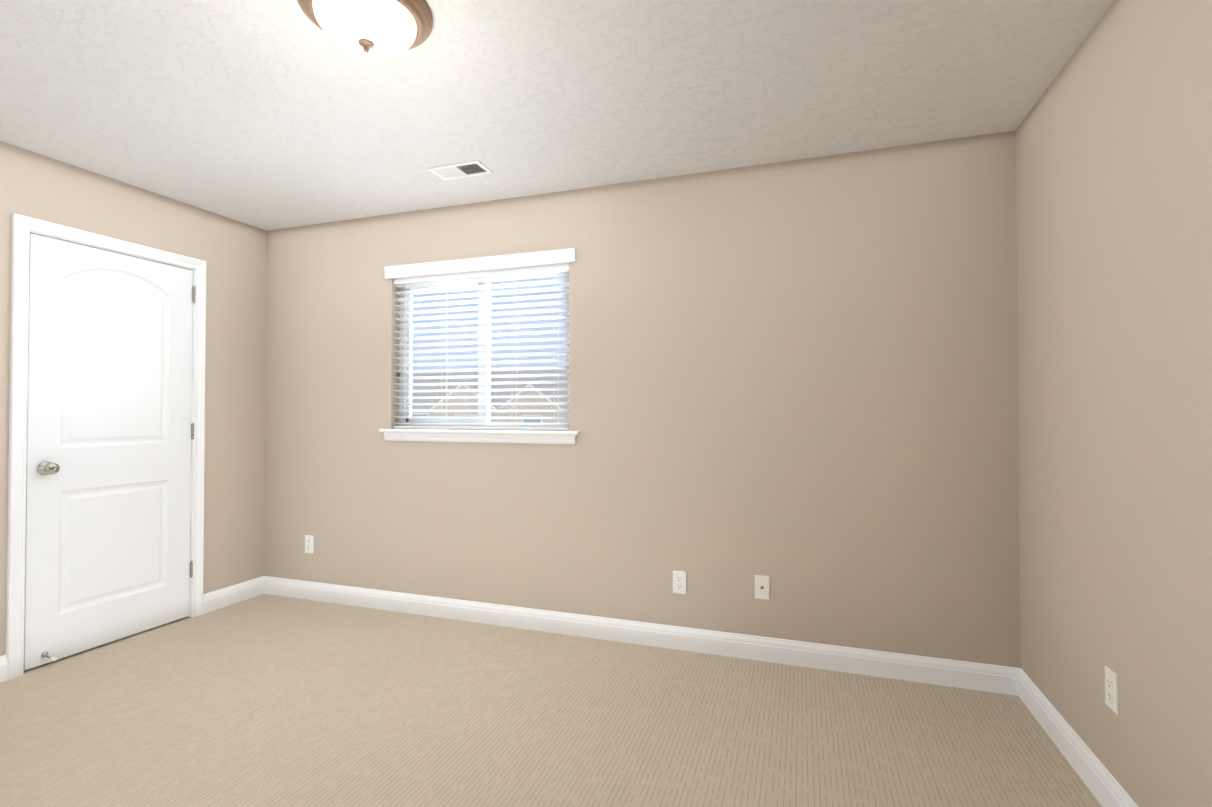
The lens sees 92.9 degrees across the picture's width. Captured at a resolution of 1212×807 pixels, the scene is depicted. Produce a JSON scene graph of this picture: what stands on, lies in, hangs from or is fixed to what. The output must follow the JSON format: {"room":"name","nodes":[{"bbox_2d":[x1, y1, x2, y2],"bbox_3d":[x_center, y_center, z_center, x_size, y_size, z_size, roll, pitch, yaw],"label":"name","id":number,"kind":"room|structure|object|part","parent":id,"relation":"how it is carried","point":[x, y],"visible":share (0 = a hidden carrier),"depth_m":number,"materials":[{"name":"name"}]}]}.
{"room":"empty bedroom","nodes":[
{"label":"empty bedroom","id":0,"kind":"room"},
{"bbox_2d":[0,141,266,655],"bbox_3d":[-2.980,0.026,2.110,0.150,2.440,4.100,0,-1,19],"label":"wall","id":1,"kind":"structure","parent":0,"point":[232,253],"depth_m":3.54,"materials":[{"name":"paint"}]},
{"bbox_2d":[0,655,7,682],"bbox_3d":[-3.112,1.180,1.455,0.015,0.114,2.445,0,-1,19],"label":"baseboard","id":2,"kind":"structure","parent":1,"relation":"attached to","point":[3,660],"depth_m":2.60,"materials":[{"name":"white wood"}]},
{"bbox_2d":[6,213,205,679],"bbox_3d":[-2.640,0.197,3.075,0.169,2.125,0.900,0,-1,19],"label":"door frame","id":3,"kind":"structure","parent":1,"relation":"attached to","point":[23,226],"depth_m":2.68,"materials":[{"name":"white wood"}]},
{"bbox_2d":[24,233,194,670],"bbox_3d":[-2.564,0.225,3.055,0.102,2.043,0.774,0,-1,19],"label":"door","id":4,"kind":"structure","parent":1,"relation":"in","point":[108,489],"depth_m":2.99,"materials":[{"name":"white wood"}]},
{"bbox_3d":[-2.650,0.310,2.747,0.067,0.066,0.066,0,-1,19],"label":"knob","id":5,"kind":"part","parent":4,"relation":"part of","materials":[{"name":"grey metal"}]},
{"bbox_2d":[41,652,56,661],"bbox_3d":[-2.644,1.204,2.740,0.080,0.034,0.026,0,-1,19],"label":"door stop","id":6,"kind":"object","parent":4,"relation":"attached to","point":[45,654],"visible":1,"depth_m":2.74,"materials":[{"name":"grey metal"}]},
{"bbox_3d":[-2.450,0.164,3.418,0.012,1.728,0.016,0,-1,19],"label":"door hinge","id":7,"kind":"part","parent":4,"relation":"part of","materials":[{"name":"silver metal"}]},
{"bbox_2d":[203,576,263,613],"bbox_3d":[-2.361,1.210,3.655,0.015,0.114,0.405,0,-1,19],"label":"baseboard","id":8,"kind":"structure","parent":1,"relation":"attached to","point":[214,600],"depth_m":3.64,"materials":[{"name":"white wood"}]},
{"bbox_2d":[0,594,1101,806],"bbox_3d":[-1.154,1.337,1.469,5.210,0.200,4.100,0,-1,19],"label":"floor","id":9,"kind":"structure","parent":0,"point":[264,700],"depth_m":2.23,"materials":[{"name":"carpet"}]},
{"bbox_2d":[0,0,1113,230],"bbox_3d":[-1.154,-1.302,1.505,5.210,0.200,4.100,0,-1,19],"label":"ceiling","id":10,"kind":"structure","parent":0,"point":[270,114],"depth_m":2.20,"materials":[{"name":"white paint"}]},
{"bbox_2d":[297,0,432,56],"bbox_3d":[-0.727,-1.132,1.748,0.384,0.135,0.384,0,-1,19],"label":"ceiling light","id":11,"kind":"object","parent":10,"relation":"attached to","point":[380,28],"visible":1,"depth_m":1.71,"materials":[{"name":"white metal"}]},
{"bbox_2d":[427,160,492,180],"bbox_3d":[-0.738,-1.179,2.921,0.292,0.007,0.150,0,-1,19],"label":"ceiling vent","id":12,"kind":"object","parent":10,"relation":"in","point":[461,170],"visible":1,"depth_m":2.91,"materials":[{"name":"white metal"}]},
{"bbox_2d":[264,131,1020,667],"bbox_3d":[-0.232,0.042,3.259,4.610,2.440,0.150,0,-1,19],"label":"wall","id":13,"kind":"structure","parent":0,"point":[796,381],"depth_m":2.91,"materials":[{"name":"paint"}]},
{"bbox_2d":[305,535,313,552],"bbox_3d":[-1.928,0.914,3.742,0.070,0.115,0.008,0,-1,19],"label":"electrical outlet","id":14,"kind":"object","parent":13,"relation":"attached to","point":[309,543],"visible":1,"depth_m":3.74,"materials":[{"name":"white plastic"}]},
{"bbox_2d":[379,428,579,444],"bbox_3d":[-0.758,0.191,3.381,1.315,0.074,0.106,0,-1,19],"label":"window sill","id":15,"kind":"structure","parent":13,"relation":"attached to","point":[508,436],"depth_m":3.32,"materials":[{"name":"white wood"}]},
{"bbox_2d":[384,248,575,284],"bbox_3d":[-0.757,-0.794,3.395,1.265,0.105,0.090,0,-1,19],"label":"window valance","id":16,"kind":"object","parent":13,"relation":"attached to","point":[559,260],"visible":0.86,"depth_m":3.35,"materials":[{"name":"white wood"}]},
{"bbox_2d":[405,300,405,380],"bbox_3d":[-1.232,-0.302,3.541,0.002,0.885,0.002,0,-1,19],"label":"blind cord","id":17,"kind":"object","parent":16,"relation":"hanging from","point":[405,300],"depth_m":3.54,"materials":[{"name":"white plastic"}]},
{"bbox_2d":[409,395,410,425],"bbox_3d":[-1.212,-0.302,3.561,0.002,0.885,0.002,0,-1,19],"label":"blind cord","id":18,"kind":"object","parent":16,"relation":"hanging from","point":[409,395],"depth_m":3.56,"materials":[{"name":"white fabric"}]},
{"bbox_2d":[442,280,442,312],"bbox_3d":[-0.982,-0.303,3.456,0.002,0.885,0.002,0,-1,19],"label":"blind cord","id":19,"kind":"object","parent":16,"relation":"hanging from","point":[442,280],"depth_m":3.46,"materials":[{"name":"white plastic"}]},
{"bbox_2d":[446,286,447,411],"bbox_3d":[-0.962,-0.303,3.476,0.002,0.885,0.002,0,-1,19],"label":"blind cord","id":20,"kind":"object","parent":16,"relation":"hanging from","point":[447,286],"depth_m":3.48,"materials":[{"name":"white fabric"}]},
{"bbox_2d":[516,277,516,373],"bbox_3d":[-0.518,-0.305,3.325,0.002,0.885,0.002,0,-1,19],"label":"blind cord","id":21,"kind":"object","parent":16,"relation":"hanging from","point":[516,336],"depth_m":3.33,"materials":[{"name":"white fabric"}]},
{"bbox_2d":[554,271,554,370],"bbox_3d":[-0.289,-0.306,3.219,0.002,0.885,0.002,0,-1,19],"label":"blind cord","id":22,"kind":"object","parent":16,"relation":"hanging from","point":[554,271],"depth_m":3.22,"materials":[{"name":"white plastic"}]},
{"bbox_2d":[558,271,558,362],"bbox_3d":[-0.268,-0.306,3.239,0.002,0.885,0.002,0,-1,19],"label":"blind cord","id":23,"kind":"object","parent":16,"relation":"hanging from","point":[558,271],"depth_m":3.24,"materials":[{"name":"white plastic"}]},
{"bbox_2d":[394,271,568,429],"bbox_3d":[-0.741,-0.316,3.438,1.185,0.940,0.120,0,-1,19],"label":"window blinds","id":24,"kind":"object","parent":13,"relation":"in","point":[484,321],"depth_m":3.42,"materials":[{"name":"white plastic"}]},
{"bbox_2d":[264,576,1015,694],"bbox_3d":[-0.259,1.204,3.165,4.310,0.114,0.015,0,-1,19],"label":"baseboard","id":25,"kind":"structure","parent":13,"relation":"attached to","point":[907,667],"depth_m":2.94,"materials":[{"name":"white wood"}]},
{"bbox_2d":[673,570,685,593],"bbox_3d":[0.377,0.918,2.956,0.070,0.115,0.008,0,-1,19],"label":"electrical outlet","id":26,"kind":"object","parent":13,"relation":"attached to","point":[679,582],"visible":1,"depth_m":2.95,"materials":[{"name":"white plastic"}]},
{"bbox_2d":[755,575,769,599],"bbox_3d":[0.763,0.901,2.820,0.070,0.115,0.016,0,-1,19],"label":"outlet plate","id":27,"kind":"object","parent":13,"relation":"attached to","point":[762,586],"visible":1,"depth_m":2.82,"materials":[{"name":"white plastic"}]},
{"bbox_2d":[1016,0,1211,806],"bbox_3d":[1.241,0.006,0.670,0.150,2.440,4.100,0,-1,19],"label":"wall","id":28,"kind":"structure","parent":0,"point":[1114,208],"depth_m":1.67,"materials":[{"name":"paint"}]},
{"bbox_2d":[1016,668,1138,806],"bbox_3d":[1.165,1.169,0.685,0.015,0.114,3.750,0,-1,19],"label":"baseboard","id":29,"kind":"structure","parent":28,"relation":"attached to","point":[1098,778],"depth_m":1.97,"materials":[{"name":"white wood"}]},
{"bbox_2d":[1105,666,1118,714],"bbox_3d":[1.528,0.866,1.744,0.008,0.115,0.070,0,-1,19],"label":"electrical outlet","id":30,"kind":"object","parent":28,"relation":"attached to","point":[1111,692],"visible":1,"depth_m":1.73,"materials":[{"name":"white plastic"}]},
{"label":"outside","id":31,"kind":"structure","parent":0,"visible":0},
{"bbox_3d":[-4.567,5.618,79.502,180.000,0.200,132.000,0,-1,19],"label":"ground","id":32,"kind":"structure","parent":31,"visible":0},
{"bbox_2d":[428,385,508,422],"bbox_3d":[-9.075,1.783,41.256,5.500,6.410,4.300,0,-1,19],"label":"gable","id":33,"kind":"object","parent":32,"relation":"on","point":[493,393],"depth_m":39.79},
{"bbox_2d":[412,369,567,422],"bbox_3d":[-7.178,1.218,45.583,25.900,7.660,8.900,0,-1,19],"label":"house","id":34,"kind":"structure","parent":32,"relation":"on","point":[547,378],"depth_m":44.63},
{"bbox_2d":[501,384,567,422],"bbox_3d":[-4.607,1.819,40.259,4.800,6.310,3.300,0,-1,19],"label":"gable","id":35,"kind":"object","parent":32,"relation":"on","point":[533,407],"depth_m":39.14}
]}

